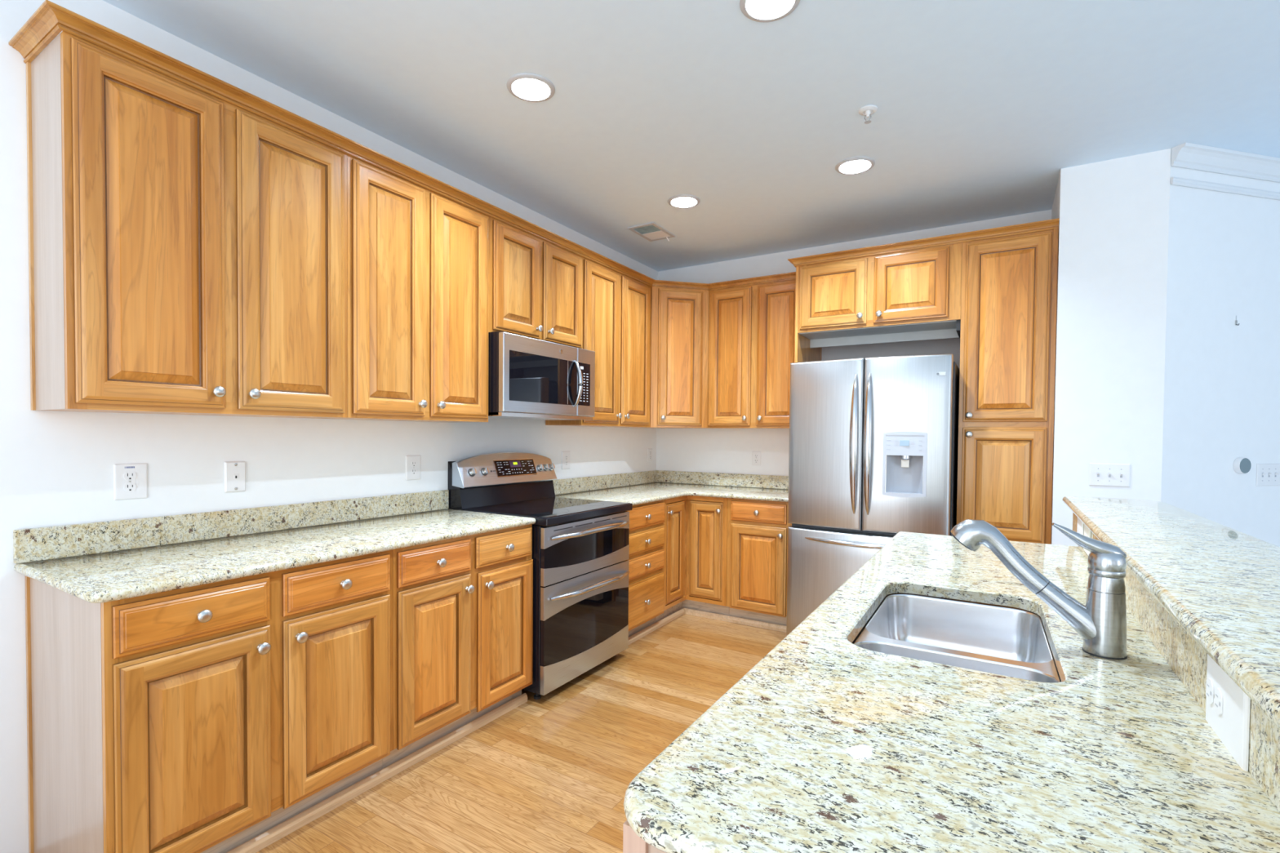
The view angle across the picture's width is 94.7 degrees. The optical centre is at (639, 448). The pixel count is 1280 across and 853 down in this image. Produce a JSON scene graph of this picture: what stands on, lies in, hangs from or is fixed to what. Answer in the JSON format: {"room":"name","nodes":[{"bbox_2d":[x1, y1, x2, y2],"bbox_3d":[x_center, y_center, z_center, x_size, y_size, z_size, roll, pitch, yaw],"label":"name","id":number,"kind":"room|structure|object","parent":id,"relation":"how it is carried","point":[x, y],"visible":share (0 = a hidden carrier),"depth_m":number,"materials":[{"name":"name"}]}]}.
{"room":"kitchen","nodes":[
{"label":"kitchen","id":0,"kind":"room"},
{"bbox_2d":[0,0,657,852],"bbox_3d":[-1.547,-0.118,2.447,0.120,2.718,6.540,1,1,31],"label":"wall","id":1,"kind":"structure","parent":0,"point":[56,468],"depth_m":2.08,"materials":[{"name":"white paint"}]},
{"bbox_2d":[113,462,147,500],"bbox_3d":[-1.739,0.113,2.017,0.007,0.122,0.092,1,1,31],"label":"wall outlet","id":2,"kind":"object","parent":1,"relation":"attached to","point":[130,480],"visible":1,"depth_m":2.01,"materials":[{"name":"white plastic"}]},
{"bbox_2d":[123,483,136,491],"bbox_3d":[-1.739,0.133,2.012,0.002,0.028,0.035,1,1,31],"label":"receptacle","id":3,"kind":"object","parent":2,"relation":"attached to","point":[126,486],"depth_m":2.01,"materials":[{"name":"white plastic"}]},
{"bbox_2d":[123,471,136,479],"bbox_3d":[-1.739,0.094,2.011,0.002,0.028,0.035,1,1,31],"label":"receptacle","id":4,"kind":"object","parent":2,"relation":"attached to","point":[126,475],"depth_m":2.01,"materials":[{"name":"white plastic"}]},
{"bbox_2d":[26,31,347,417],"bbox_3d":[-1.493,-0.643,2.064,0.346,1.047,0.842,1,1,31],"label":"upper cabinet","id":5,"kind":"object","parent":1,"relation":"attached to","point":[188,245],"visible":1,"depth_m":1.85,"materials":[{"name":"brown wood"}]},
{"bbox_2d":[8,0,795,290],"bbox_3d":[-0.560,-1.204,3.163,3.845,0.044,0.964,-1,2,-42],"label":"crown molding","id":6,"kind":"structure","parent":5,"relation":"on","point":[50,19],"depth_m":2.08,"materials":[{"name":"brown wood"}]},
{"bbox_2d":[13,489,448,564],"bbox_3d":[-1.458,0.284,2.472,0.019,0.101,1.632,1,1,31],"label":"backsplash","id":7,"kind":"structure","parent":1,"relation":"attached to","point":[46,543],"depth_m":2.18,"materials":[{"name":"stone"}]},
{"bbox_2d":[223,461,245,493],"bbox_3d":[-1.570,0.110,2.290,0.011,0.120,0.074,1,1,31],"label":"phone jack","id":8,"kind":"object","parent":1,"relation":"attached to","point":[234,471],"visible":1,"depth_m":2.29,"materials":[{"name":"white plastic"}]},
{"bbox_2d":[311,154,488,422],"bbox_3d":[-1.075,-0.655,2.750,0.346,1.047,0.764,1,1,31],"label":"upper cabinet","id":9,"kind":"object","parent":1,"relation":"attached to","point":[418,256],"visible":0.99,"depth_m":2.61,"materials":[{"name":"brown wood"}]},
{"bbox_2d":[405,455,420,479],"bbox_3d":[-1.147,0.098,2.988,0.007,0.124,0.089,1,1,31],"label":"wall outlet","id":10,"kind":"object","parent":1,"relation":"attached to","point":[412,462],"visible":1,"depth_m":2.98,"materials":[{"name":"white plastic"}]},
{"bbox_2d":[410,468,417,474],"bbox_3d":[-1.145,0.117,2.987,0.002,0.028,0.035,1,1,31],"label":"receptacle","id":11,"kind":"object","parent":10,"relation":"attached to","point":[413,471],"depth_m":2.99,"materials":[{"name":"white plastic"}]},
{"bbox_2d":[410,461,417,466],"bbox_3d":[-1.145,0.078,2.986,0.002,0.028,0.035,1,1,31],"label":"receptacle","id":12,"kind":"object","parent":10,"relation":"attached to","point":[413,464],"depth_m":2.99,"materials":[{"name":"white plastic"}]},
{"bbox_2d":[488,216,582,348],"bbox_3d":[-0.669,-0.896,3.408,0.346,0.587,0.788,1,1,31],"label":"upper cabinet","id":13,"kind":"object","parent":1,"relation":"attached to","point":[535,283],"visible":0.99,"depth_m":3.27,"materials":[{"name":"brown wood"}]},
{"bbox_2d":[488,331,595,420],"bbox_3d":[-0.626,-0.387,3.390,0.458,0.429,0.786,1,1,31],"label":"microwave","id":14,"kind":"object","parent":13,"relation":"attached to","point":[529,378],"visible":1,"depth_m":3.20,"materials":[{"name":"silver metal"}]},
{"bbox_2d":[561,450,569,469],"bbox_3d":[-0.506,0.081,4.040,0.007,0.124,0.090,1,1,31],"label":"wall outlet","id":15,"kind":"object","parent":1,"relation":"attached to","point":[565,455],"visible":1,"depth_m":4.03,"materials":[{"name":"white plastic"}]},
{"bbox_2d":[545,257,651,426],"bbox_3d":[-0.244,-0.678,4.114,0.346,1.047,0.850,1,1,31],"label":"upper cabinet","id":16,"kind":"object","parent":1,"relation":"attached to","point":[616,307],"visible":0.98,"depth_m":3.99,"materials":[{"name":"brown wood"}]},
{"bbox_2d":[552,470,657,494],"bbox_3d":[-0.245,0.250,4.462,0.019,0.101,1.476,1,1,31],"label":"backsplash","id":17,"kind":"structure","parent":1,"relation":"attached to","point":[565,486],"depth_m":4.38,"materials":[{"name":"stone"}]},
{"bbox_2d":[647,448,652,461],"bbox_3d":[0.086,0.056,5.011,0.007,0.108,0.078,1,1,31],"label":"wall outlet","id":18,"kind":"object","parent":1,"relation":"attached to","point":[649,451],"visible":1,"depth_m":5.00,"materials":[{"name":"white plastic"}]},
{"bbox_2d":[256,613,786,852],"bbox_3d":[0.246,1.301,2.269,3.420,0.080,5.020,1,1,31],"label":"floor","id":19,"kind":"structure","parent":0,"point":[553,773],"depth_m":2.33,"materials":[{"name":"brown wood"}]},
{"bbox_2d":[24,550,392,852],"bbox_3d":[-1.382,0.815,1.998,0.659,0.876,0.840,1,1,31],"label":"base cabinet","id":20,"kind":"object","parent":19,"relation":"on","point":[208,717],"visible":0.99,"depth_m":1.72,"materials":[{"name":"brown wood"}]},
{"bbox_2d":[13,508,535,603],"bbox_3d":[-1.195,0.356,2.313,0.635,0.029,1.634,1,1,31],"label":"countertop","id":21,"kind":"structure","parent":20,"relation":"on","point":[114,575],"depth_m":1.95,"materials":[{"name":"stone"}]},
{"bbox_2d":[226,693,527,852],"bbox_3d":[-0.976,1.232,2.212,0.019,0.038,1.602,1,1,31],"label":"trim","id":22,"kind":"structure","parent":19,"relation":"on","point":[295,823],"depth_m":2.16,"materials":[{"name":"brown wood"}]},
{"bbox_2d":[382,524,533,768],"bbox_3d":[-0.963,0.803,2.686,0.659,0.876,0.768,1,1,31],"label":"base cabinet","id":23,"kind":"object","parent":19,"relation":"on","point":[463,606],"visible":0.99,"depth_m":2.47,"materials":[{"name":"brown wood"}]},
{"bbox_2d":[448,452,632,699],"bbox_3d":[-0.519,0.630,3.317,0.750,1.202,0.770,1,1,31],"label":"range","id":24,"kind":"object","parent":19,"relation":"on","point":[580,548],"visible":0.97,"depth_m":3.15,"materials":[{"name":"silver metal"}]},
{"bbox_2d":[458,497,632,526],"bbox_3d":[-0.505,0.342,3.304,0.615,0.042,0.770,1,1,31],"label":"cooktop","id":25,"kind":"object","parent":24,"relation":"in","point":[546,511],"depth_m":3.19,"materials":[{"name":"black glass"}]},
{"bbox_2d":[627,499,665,636],"bbox_3d":[-0.215,0.782,3.914,0.659,0.876,0.554,1,1,31],"label":"base cabinet","id":26,"kind":"object","parent":19,"relation":"on","point":[646,559],"visible":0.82,"depth_m":3.77,"materials":[{"name":"brown wood"}]},
{"bbox_2d":[655,495,729,622],"bbox_3d":[0.284,0.774,4.484,0.918,0.876,0.938,1,1,31],"label":"base cabinet","id":27,"kind":"object","parent":19,"relation":"on","point":[695,527],"visible":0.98,"depth_m":4.20,"materials":[{"name":"brown wood"}]},
{"bbox_2d":[555,482,788,505],"bbox_3d":[0.340,0.329,4.117,1.380,0.029,1.496,1,1,31],"label":"countertop","id":28,"kind":"structure","parent":27,"relation":"on","point":[639,494],"depth_m":4.15,"materials":[{"name":"stone"}]},
{"bbox_2d":[628,607,786,644],"bbox_3d":[0.427,1.210,3.749,0.816,0.038,0.930,1,1,31],"label":"trim","id":29,"kind":"structure","parent":19,"relation":"on","point":[647,630],"depth_m":4.08,"materials":[{"name":"brown wood"}]},
{"bbox_2d":[725,497,791,626],"bbox_3d":[0.947,0.785,4.244,0.460,0.876,0.659,1,1,31],"label":"base cabinet","id":30,"kind":"object","parent":19,"relation":"on","point":[757,537],"visible":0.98,"depth_m":4.00,"materials":[{"name":"brown wood"}]},
{"bbox_2d":[795,266,822,362],"bbox_3d":[1.172,0.019,4.124,0.018,2.417,0.608,1,1,31],"label":"panel","id":31,"kind":"object","parent":19,"relation":"on","point":[803,353],"visible":0.14,"depth_m":3.92,"materials":[{"name":"brown wood"}]},
{"bbox_2d":[622,592,1020,852],"bbox_3d":[0.775,0.845,1.450,0.652,0.876,2.175,1,1,31],"label":"base cabinet","id":32,"kind":"object","parent":19,"relation":"on","point":[632,842],"visible":0.02,"depth_m":0.65,"materials":[{"name":"brown wood"}]},
{"bbox_2d":[623,531,1279,852],"bbox_3d":[0.812,0.393,1.426,0.654,0.029,2.228,1,1,31],"label":"countertop","id":33,"kind":"structure","parent":32,"relation":"on","point":[828,744],"depth_m":0.75,"materials":[{"name":"stone"}]},
{"bbox_2d":[852,592,1061,683],"bbox_3d":[0.700,0.492,1.314,0.392,0.158,0.642,1,1,31],"label":"sink","id":34,"kind":"object","parent":33,"relation":"in","point":[996,639],"visible":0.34,"depth_m":1.52,"materials":[{"name":"metal"}]},
{"bbox_2d":[950,519,1127,659],"bbox_3d":[0.777,0.262,1.166,0.294,0.241,0.067,1,1,31],"label":"faucet","id":35,"kind":"object","parent":33,"relation":"on","point":[1101,624],"visible":1,"depth_m":1.11,"materials":[{"name":"silver metal"}]},
{"bbox_2d":[1072,512,1279,813],"bbox_3d":[1.031,0.321,1.173,0.020,0.128,2.995,1,1,31],"label":"granite riser","id":36,"kind":"object","parent":33,"relation":"on","point":[1187,659],"visible":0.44,"depth_m":0.94,"materials":[{"name":"beige stone"}]},
{"bbox_2d":[1076,517,1083,534],"bbox_3d":[1.645,0.309,2.207,0.007,0.100,0.150,1,1,31],"label":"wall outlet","id":37,"kind":"object","parent":36,"relation":"attached to","point":[1080,524],"visible":0.59,"depth_m":2.18,"materials":[{"name":"white plastic"}]},
{"bbox_2d":[1083,524,1090,555],"bbox_3d":[1.538,0.312,2.032,0.006,0.100,0.150,1,1,31],"label":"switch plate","id":38,"kind":"object","parent":36,"relation":"attached to","point":[1086,532],"visible":0.34,"depth_m":2.02,"materials":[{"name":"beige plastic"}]},
{"bbox_2d":[1205,653,1250,771],"bbox_3d":[0.777,0.343,0.785,0.007,0.106,0.156,1,1,31],"label":"wall outlet","id":39,"kind":"object","parent":36,"relation":"attached to","point":[1227,705],"visible":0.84,"depth_m":0.77,"materials":[{"name":"white plastic"}]},
{"bbox_2d":[1205,678,1213,704],"bbox_3d":[0.803,0.342,0.832,0.002,0.035,0.028,1,1,31],"label":"receptacle","id":40,"kind":"object","parent":39,"relation":"attached to","point":[1210,682],"depth_m":0.83,"materials":[{"name":"white plastic"}]},
{"bbox_2d":[1213,688,1222,715],"bbox_3d":[0.783,0.343,0.798,0.002,0.035,0.028,1,1,31],"label":"receptacle","id":41,"kind":"object","parent":39,"relation":"attached to","point":[1218,692],"depth_m":0.80,"materials":[{"name":"white plastic"}]},
{"bbox_2d":[786,353,959,635],"bbox_3d":[1.480,0.354,3.737,0.908,1.768,0.871,1,1,31],"label":"refrigerator","id":42,"kind":"object","parent":19,"relation":"on","point":[873,450],"visible":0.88,"depth_m":3.42,"materials":[{"name":"silver metal"}]},
{"bbox_2d":[956,228,1058,544],"bbox_3d":[2.153,0.041,3.495,0.445,2.417,0.660,1,1,31],"label":"pantry cabinet","id":43,"kind":"object","parent":19,"relation":"on","point":[1009,295],"visible":0.56,"depth_m":3.22,"materials":[{"name":"brown wood"}]},
{"bbox_2d":[102,0,1279,271],"bbox_3d":[2.335,-1.462,0.984,8.220,0.100,8.120,1,1,31],"label":"ceiling","id":44,"kind":"structure","parent":0,"point":[982,105],"depth_m":2.42,"materials":[{"name":"paint"}]},
{"bbox_2d":[506,73,555,102],"bbox_3d":[-0.443,-1.497,2.398,0.194,0.080,0.194,1,1,31],"label":"recessed light","id":45,"kind":"object","parent":44,"relation":"in","point":[531,87],"visible":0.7,"depth_m":2.44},
{"bbox_2d":[627,222,675,241],"bbox_3d":[0.082,-1.482,4.082,0.206,0.036,0.312,1,1,31],"label":"ceiling vent","id":46,"kind":"object","parent":44,"relation":"in","point":[651,231],"visible":1,"depth_m":4.07,"materials":[{"name":"white plastic"}]},
{"bbox_2d":[667,194,700,208],"bbox_3d":[0.264,-1.517,3.545,0.194,0.080,0.194,1,1,31],"label":"recessed light","id":47,"kind":"object","parent":44,"relation":"in","point":[683,201],"visible":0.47,"depth_m":3.60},
{"bbox_2d":[739,0,799,22],"bbox_3d":[0.421,-1.479,1.905,0.194,0.080,0.194,1,1,31],"label":"recessed light","id":48,"kind":"object","parent":44,"relation":"in","point":[758,11],"visible":1,"depth_m":1.97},
{"bbox_2d":[835,156,875,174],"bbox_3d":[1.115,-1.499,3.059,0.194,0.080,0.194,1,1,31],"label":"recessed light","id":49,"kind":"object","parent":44,"relation":"in","point":[856,165],"visible":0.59,"depth_m":3.11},
{"bbox_2d":[858,105,877,124],"bbox_3d":[0.981,-1.431,2.541,0.076,0.054,0.076,1,1,31],"label":"sprinkler","id":50,"kind":"object","parent":44,"relation":"attached to","point":[867,110],"visible":1,"depth_m":2.53,"materials":[{"name":"white plastic"}]},
{"bbox_2d":[656,209,1051,475],"bbox_3d":[1.363,-0.137,4.433,2.782,2.718,0.120,1,1,31],"label":"wall","id":51,"kind":"structure","parent":0,"point":[723,451],"depth_m":4.61,"materials":[{"name":"white paint"}]},
{"bbox_2d":[620,286,712,428],"bbox_3d":[0.252,-0.686,4.665,0.619,1.047,0.619,1,1,31],"label":"upper cabinet","id":52,"kind":"object","parent":51,"relation":"attached to","point":[679,329],"visible":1,"depth_m":4.44,"materials":[{"name":"brown wood"}]},
{"bbox_2d":[657,470,788,488],"bbox_3d":[0.725,0.252,4.746,1.380,0.101,0.019,1,1,31],"label":"backsplash","id":53,"kind":"structure","parent":51,"relation":"attached to","point":[775,482],"depth_m":4.76,"materials":[{"name":"stone"}]},
{"bbox_2d":[707,279,795,428],"bbox_3d":[0.910,-0.675,4.425,0.765,1.047,0.346,1,1,31],"label":"upper cabinet","id":54,"kind":"object","parent":51,"relation":"attached to","point":[752,328],"visible":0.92,"depth_m":4.33,"materials":[{"name":"brown wood"}]},
{"bbox_2d":[751,451,760,466],"bbox_3d":[0.914,0.080,4.635,0.071,0.114,0.007,1,1,31],"label":"wall outlet","id":55,"kind":"object","parent":51,"relation":"attached to","point":[756,455],"visible":1,"depth_m":4.63,"materials":[{"name":"white plastic"}]},
{"bbox_2d":[797,242,962,348],"bbox_3d":[1.572,-0.934,3.833,0.933,0.492,0.660,1,1,31],"label":"upper cabinet","id":56,"kind":"object","parent":51,"relation":"attached to","point":[912,295],"visible":1,"depth_m":3.60,"materials":[{"name":"brown wood"}]},
{"bbox_2d":[787,217,1059,267],"bbox_3d":[1.651,-1.195,3.582,1.439,0.044,0.303,1,1,31],"label":"crown molding","id":57,"kind":"structure","parent":56,"relation":"on","point":[1049,224],"depth_m":3.41,"materials":[{"name":"brown wood"}]},
{"bbox_2d":[1050,148,1170,546],"bbox_3d":[2.569,-0.102,3.322,0.435,2.718,0.762,1,1,31],"label":"wall","id":58,"kind":"structure","parent":0,"point":[1113,214],"depth_m":2.98,"materials":[{"name":"white paint"}]},
{"bbox_2d":[1088,462,1130,487],"bbox_3d":[2.378,0.135,2.987,0.164,0.116,0.016,1,1,31],"label":"switch plate","id":59,"kind":"object","parent":58,"relation":"attached to","point":[1100,474],"visible":1,"depth_m":2.99,"materials":[{"name":"white plastic"}]},
{"bbox_2d":[1160,148,1279,546],"bbox_3d":[4.105,-0.089,3.312,3.212,2.718,0.100,0,1,-14],"label":"wall","id":60,"kind":"structure","parent":0,"point":[1222,378],"depth_m":2.96,"materials":[{"name":"white paint"}]},
{"bbox_2d":[1170,176,1279,199],"bbox_3d":[4.079,-1.289,3.217,3.108,0.034,0.012,0,1,-14],"label":"trim","id":61,"kind":"structure","parent":60,"relation":"attached to","point":[1174,180],"depth_m":2.93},
{"bbox_2d":[1171,142,1279,182],"bbox_3d":[4.086,-1.403,3.191,3.108,0.085,0.060,0,1,-14],"label":"trim","id":62,"kind":"structure","parent":60,"relation":"attached to","point":[1185,155],"depth_m":2.90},
{"bbox_2d":[1233,457,1251,473],"bbox_3d":[3.058,0.087,2.994,0.083,0.083,0.029,0,1,-14],"label":"thermostat","id":63,"kind":"object","parent":60,"relation":"attached to","point":[1241,464],"visible":1,"depth_m":2.98,"materials":[{"name":"white plastic"}]},
{"bbox_2d":[1256,463,1279,486],"bbox_3d":[3.232,0.137,3.045,0.168,0.113,0.016,0,1,-14],"label":"switch plate","id":64,"kind":"object","parent":60,"relation":"attached to","point":[1267,474],"visible":1,"depth_m":3.04,"materials":[{"name":"white plastic"}]},
{"bbox_3d":[1.080,0.776,1.151,0.102,1.034,2.995,1,1,31],"label":"wall","id":65,"kind":"structure","parent":0,"visible":0},
{"bbox_2d":[1062,496,1279,729],"bbox_3d":[1.144,0.242,1.134,0.342,0.032,3.048,1,1,31],"label":"bar","id":66,"kind":"object","parent":65,"relation":"on","point":[1220,583],"visible":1,"depth_m":1.04,"materials":[{"name":"stone"}]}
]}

